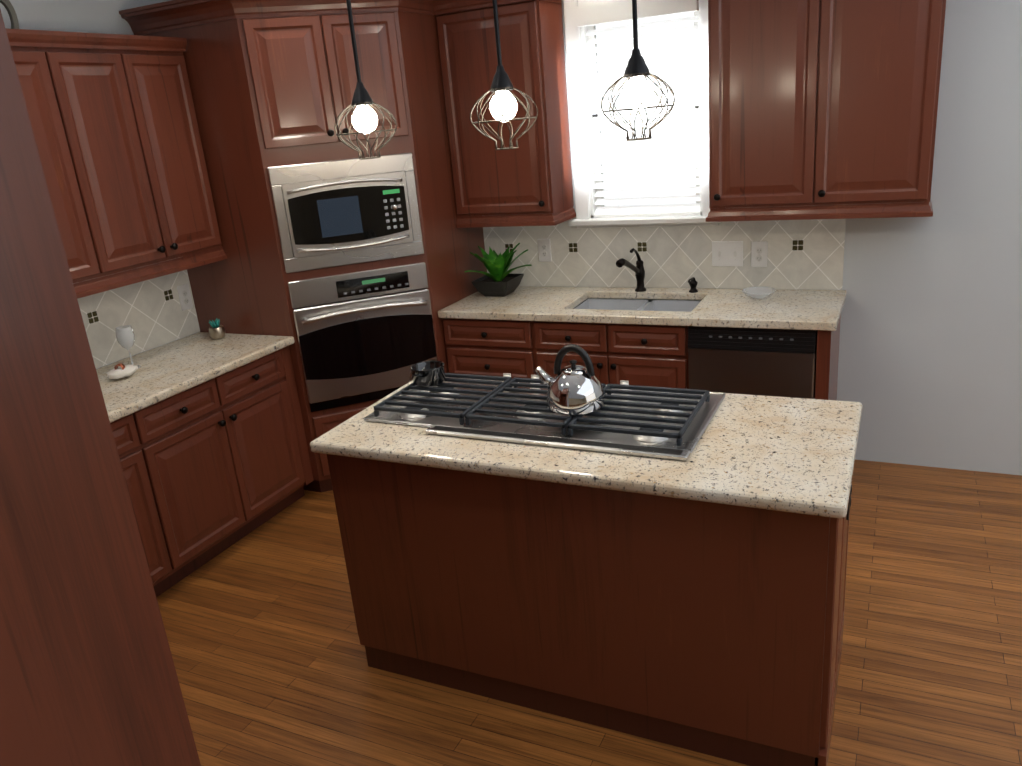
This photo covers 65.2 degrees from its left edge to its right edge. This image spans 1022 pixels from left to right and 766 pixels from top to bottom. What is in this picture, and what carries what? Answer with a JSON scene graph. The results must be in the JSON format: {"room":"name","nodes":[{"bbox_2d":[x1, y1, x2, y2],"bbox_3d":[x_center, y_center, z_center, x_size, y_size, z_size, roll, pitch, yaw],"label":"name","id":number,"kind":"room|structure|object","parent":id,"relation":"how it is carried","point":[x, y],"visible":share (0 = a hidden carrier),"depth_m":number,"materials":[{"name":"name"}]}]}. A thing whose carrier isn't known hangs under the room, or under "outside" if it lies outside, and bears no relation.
{"room":"kitchen","nodes":[
{"label":"kitchen","id":0,"kind":"room"},
{"bbox_2d":[0,0,199,368],"bbox_3d":[-2.128,-0.473,3.546,0.140,2.770,4.215,4,21,25],"label":"wall","id":1,"kind":"structure","parent":0,"point":[95,16],"depth_m":3.58,"materials":[{"name":"paint"}]},
{"bbox_2d":[6,28,226,298],"bbox_3d":[-2.070,-0.779,3.045,0.352,1.034,2.153,4,21,25],"label":"upper cabinet","id":2,"kind":"object","parent":1,"relation":"attached to","point":[114,123],"visible":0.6,"depth_m":3.46,"materials":[{"name":"brown wood"}]},
{"bbox_2d":[0,0,18,28],"bbox_3d":[-2.078,-1.297,2.791,0.016,0.184,0.739,2,20,26],"label":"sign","id":3,"kind":"object","parent":2,"relation":"on","point":[7,5],"visible":0.5,"depth_m":3.08,"materials":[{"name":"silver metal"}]},
{"bbox_2d":[77,270,199,367],"bbox_3d":[-1.750,0.021,2.836,1.208,0.393,2.772,4,21,25],"label":"tile backsplash","id":4,"kind":"structure","parent":1,"relation":"attached to","point":[151,313],"depth_m":3.96,"materials":[{"name":"beige tile"}]},
{"bbox_2d":[177,283,192,310],"bbox_3d":[-1.717,-0.452,4.214,0.010,0.132,0.080,4,21,25],"label":"electrical outlet","id":5,"kind":"object","parent":4,"relation":"attached to","point":[185,298],"visible":1,"depth_m":4.21,"materials":[{"name":"white plastic"}]},
{"bbox_2d":[231,0,258,7],"bbox_3d":[-1.026,-1.451,3.707,0.254,0.675,0.255,4,21,25],"label":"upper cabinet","id":6,"kind":"object","parent":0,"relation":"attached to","point":[234,3],"depth_m":3.55,"materials":[{"name":"brown wood"}]},
{"bbox_2d":[299,296,430,327],"bbox_3d":[-0.741,-0.368,4.072,0.472,0.044,0.472,4,21,25],"label":"handle","id":7,"kind":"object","parent":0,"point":[304,321],"depth_m":4.12,"materials":[{"name":"silver metal"}]},
{"bbox_2d":[156,460,1021,765],"bbox_3d":[1.203,1.773,0.440,9.090,0.060,8.095,4,21,25],"label":"floor","id":8,"kind":"structure","parent":0,"point":[268,656],"depth_m":2.88,"materials":[{"name":"brown wood"}]},
{"bbox_2d":[0,9,200,765],"bbox_3d":[-1.255,0.290,1.479,1.008,2.500,0.723,4,21,25],"label":"tall cabinet","id":9,"kind":"object","parent":8,"relation":"on","point":[88,675],"visible":1,"depth_m":1.41,"materials":[{"name":"brown wood"}]},
{"bbox_2d":[110,411,181,596],"bbox_3d":[-1.976,0.655,3.140,0.618,0.874,0.922,4,21,25],"label":"base cabinet","id":10,"kind":"object","parent":8,"relation":"on","point":[129,436],"depth_m":3.35,"materials":[{"name":"brown wood"}]},
{"bbox_2d":[96,332,294,422],"bbox_3d":[-1.730,0.226,2.906,1.207,0.040,2.771,4,21,25],"label":"countertop","id":11,"kind":"structure","parent":10,"relation":"on","point":[165,371],"depth_m":3.70,"materials":[{"name":"stone"}]},
{"bbox_2d":[107,363,137,378],"bbox_3d":[-1.742,-0.061,3.579,0.100,0.070,0.146,4,21,25],"label":"folded napkin","id":12,"kind":"object","parent":11,"relation":"on","point":[121,371],"visible":1,"depth_m":3.55,"materials":[{"name":"white fabric"}]},
{"bbox_2d":[115,325,140,366],"bbox_3d":[-1.768,-0.164,3.694,0.080,0.198,0.080,4,21,25],"label":"wine glass","id":13,"kind":"object","parent":11,"relation":"on","point":[129,341],"visible":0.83,"depth_m":3.67,"materials":[{"name":"white"}]},
{"bbox_2d":[209,318,224,339],"bbox_3d":[-1.516,-0.281,4.114,0.080,0.109,0.080,4,21,25],"label":"succulent pot","id":14,"kind":"object","parent":11,"relation":"on","point":[216,331],"visible":1,"depth_m":4.09,"materials":[{"name":"gold metal"}]},
{"bbox_2d":[138,346,313,578],"bbox_3d":[-1.574,0.348,3.940,0.618,0.874,0.970,4,21,25],"label":"base cabinet","id":15,"kind":"object","parent":8,"relation":"on","point":[214,467],"depth_m":3.75,"materials":[{"name":"brown wood"}]},
{"bbox_2d":[131,0,486,491],"bbox_3d":[-0.934,-0.711,4.477,1.182,2.420,1.188,4,21,25],"label":"tall cabinet","id":16,"kind":"object","parent":8,"relation":"on","point":[344,266],"depth_m":3.96,"materials":[{"name":"brown wood"}]},
{"bbox_2d":[327,454,554,714],"bbox_3d":[-0.086,0.549,2.944,0.805,0.874,0.700,4,21,25],"label":"base cabinet","id":17,"kind":"object","parent":8,"relation":"on","point":[444,567],"depth_m":2.63,"materials":[{"name":"brown wood"}]},
{"bbox_2d":[442,308,577,377],"bbox_3d":[0.025,-0.024,4.609,0.543,0.874,0.598,4,21,25],"label":"base cabinet","id":18,"kind":"object","parent":8,"relation":"on","point":[473,346],"depth_m":4.23,"materials":[{"name":"brown wood"}]},
{"bbox_2d":[438,286,846,330],"bbox_3d":[0.636,-0.406,4.139,1.997,0.040,0.622,4,21,25],"label":"countertop","id":19,"kind":"structure","parent":18,"relation":"on","point":[799,309],"depth_m":3.97,"materials":[{"name":"stone"}]},
{"bbox_2d":[465,243,531,296],"bbox_3d":[-0.038,-0.618,4.447,0.389,0.277,0.427,4,21,25],"label":"potted plant","id":20,"kind":"object","parent":19,"relation":"on","point":[498,280],"visible":1,"depth_m":4.49,"materials":[{"name":"green plant"}]},
{"bbox_2d":[616,248,645,291],"bbox_3d":[0.627,-0.580,4.197,0.062,0.251,0.323,6,22,31],"label":"bronze faucet","id":21,"kind":"object","parent":19,"relation":"on","point":[638,270],"visible":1,"depth_m":4.28,"materials":[{"name":"black metal"}]},
{"bbox_2d":[575,299,700,311],"bbox_3d":[0.655,-0.305,4.173,0.656,0.174,0.376,4,21,25],"label":"undermount sink","id":22,"kind":"object","parent":19,"relation":"in","point":[646,305],"depth_m":4.32,"materials":[{"name":"silver metal"}]},
{"bbox_2d":[688,277,697,292],"bbox_3d":[0.939,-0.508,4.158,0.047,0.086,0.126,4,21,25],"label":"soap dispenser","id":23,"kind":"object","parent":19,"relation":"on","point":[692,282],"visible":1,"depth_m":4.18,"materials":[{"name":"black metal"}]},
{"bbox_2d":[742,286,775,299],"bbox_3d":[1.226,-0.440,3.953,0.164,0.040,0.164,4,21,25],"label":"glass dish","id":24,"kind":"object","parent":19,"relation":"on","point":[757,293],"visible":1,"depth_m":3.98,"materials":[{"name":"white"}]},
{"bbox_2d":[539,336,688,388],"bbox_3d":[0.642,0.148,4.365,0.799,0.600,0.598,4,21,25],"label":"base cabinet","id":25,"kind":"object","parent":8,"relation":"on","point":[646,355],"depth_m":3.94,"materials":[{"name":"brown wood"}]},
{"bbox_2d":[535,480,851,765],"bbox_3d":[0.640,0.599,2.599,0.805,0.874,0.700,4,21,25],"label":"base cabinet","id":26,"kind":"object","parent":8,"relation":"on","point":[712,629],"depth_m":2.29,"materials":[{"name":"brown wood"}]},
{"bbox_2d":[310,380,862,518],"bbox_3d":[0.230,0.146,2.616,1.654,0.040,0.748,4,21,25],"label":"countertop","id":27,"kind":"structure","parent":26,"relation":"on","point":[789,454],"depth_m":2.32,"materials":[{"name":"stone"}]},
{"bbox_2d":[363,373,725,460],"bbox_3d":[0.095,0.073,2.724,1.146,0.051,0.552,4,21,25],"label":"gas cooktop","id":28,"kind":"object","parent":27,"relation":"in","point":[626,418],"visible":0.79,"depth_m":2.61,"materials":[{"name":"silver metal"}]},
{"bbox_2d":[410,360,444,386],"bbox_3d":[-0.306,-0.034,2.962,0.128,0.066,0.171,4,21,25],"label":"saucepan","id":29,"kind":"object","parent":28,"relation":"on","point":[429,373],"visible":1,"depth_m":2.92,"materials":[{"name":"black metal"}]},
{"bbox_2d":[535,344,604,415],"bbox_3d":[0.183,-0.024,2.572,0.231,0.212,0.188,4,21,25],"label":"kettle","id":30,"kind":"object","parent":28,"relation":"on","point":[574,389],"visible":1,"depth_m":2.52,"materials":[{"name":"silver metal"}]},
{"bbox_2d":[846,471,851,520],"bbox_3d":[1.040,0.346,2.452,0.010,0.132,0.080,4,21,25],"label":"island outlet","id":31,"kind":"object","parent":26,"relation":"attached to","point":[849,504],"depth_m":2.44,"materials":[{"name":"black plastic"}]},
{"bbox_2d":[688,326,817,398],"bbox_3d":[1.244,0.070,4.012,0.564,0.868,0.596,4,21,25],"label":"dishwasher","id":32,"kind":"object","parent":8,"relation":"on","point":[767,362],"visible":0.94,"depth_m":3.67,"materials":[{"name":"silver metal"}]},
{"bbox_2d":[482,0,1021,474],"bbox_3d":[2.833,-0.848,3.320,8.950,2.770,0.140,4,21,25],"label":"wall","id":33,"kind":"structure","parent":0,"point":[930,352],"depth_m":3.80,"materials":[{"name":"paint"}]},
{"bbox_2d":[434,0,575,227],"bbox_3d":[-0.023,-1.411,4.246,0.592,1.108,0.352,4,21,25],"label":"upper cabinet","id":34,"kind":"object","parent":33,"relation":"attached to","point":[528,181],"visible":0.96,"depth_m":4.13,"materials":[{"name":"brown wood"}]},
{"bbox_2d":[563,0,720,227],"bbox_3d":[0.686,-1.429,4.131,0.836,1.222,0.214,4,21,25],"label":"window","id":35,"kind":"structure","parent":33,"relation":"in","point":[581,17],"depth_m":4.14,"materials":[{"name":"white"}]},
{"bbox_2d":[586,11,699,214],"bbox_3d":[0.689,-1.403,4.143,0.580,1.028,0.054,4,21,25],"label":"window blinds","id":36,"kind":"object","parent":35,"relation":"attached to","point":[669,208],"visible":0.75,"depth_m":4.17,"materials":[{"name":"white plastic"}]},
{"bbox_2d":[483,217,845,289],"bbox_3d":[0.739,-0.711,4.333,1.977,0.393,0.012,4,21,25],"label":"tile backsplash","id":37,"kind":"structure","parent":33,"relation":"attached to","point":[805,254],"depth_m":4.26,"materials":[{"name":"beige tile"}]},
{"bbox_2d":[537,239,551,261],"bbox_3d":[0.192,-0.760,4.579,0.080,0.132,0.010,4,21,25],"label":"electrical outlet","id":38,"kind":"object","parent":37,"relation":"attached to","point":[544,249],"visible":1,"depth_m":4.58,"materials":[{"name":"white plastic"}]},
{"bbox_2d":[712,241,742,265],"bbox_3d":[1.121,-0.669,4.144,0.160,0.132,0.016,4,21,25],"label":"double light switch","id":39,"kind":"object","parent":37,"relation":"attached to","point":[727,253],"visible":1,"depth_m":4.14,"materials":[{"name":"white plastic"}]},
{"bbox_2d":[751,241,767,266],"bbox_3d":[1.267,-0.656,4.079,0.080,0.132,0.010,4,21,25],"label":"electrical outlet","id":40,"kind":"object","parent":37,"relation":"attached to","point":[759,250],"visible":1,"depth_m":4.08,"materials":[{"name":"white plastic"}]},
{"bbox_2d":[706,0,945,221],"bbox_3d":[1.374,-1.345,3.550,1.072,1.188,0.384,4,21,25],"label":"upper cabinet","id":41,"kind":"object","parent":33,"relation":"attached to","point":[827,109],"visible":1,"depth_m":3.47,"materials":[{"name":"brown wood"}]},
{"bbox_3d":[0.960,-0.898,-0.463,9.090,0.060,8.095,4,21,25],"label":"ceiling","id":42,"kind":"structure","parent":0,"visible":0},
{"bbox_2d":[334,0,396,159],"bbox_3d":[-0.505,-1.201,2.466,0.197,0.984,0.197,4,21,25],"label":"pendant light","id":43,"kind":"object","parent":42,"relation":"hanging from","point":[365,119],"visible":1,"depth_m":2.55,"materials":[{"name":"grey metal"}]},
{"bbox_2d":[470,0,537,149],"bbox_3d":[-0.054,-1.169,2.252,0.197,0.984,0.197,4,21,25],"label":"pendant light","id":44,"kind":"object","parent":42,"relation":"hanging from","point":[503,105],"visible":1,"depth_m":2.33,"materials":[{"name":"grey metal"}]},
{"bbox_2d":[601,0,674,140],"bbox_3d":[0.315,-1.144,2.076,0.197,0.984,0.197,4,21,25],"label":"pendant light","id":45,"kind":"object","parent":42,"relation":"hanging from","point":[637,92],"visible":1,"depth_m":2.16,"materials":[{"name":"grey metal"}]}
]}

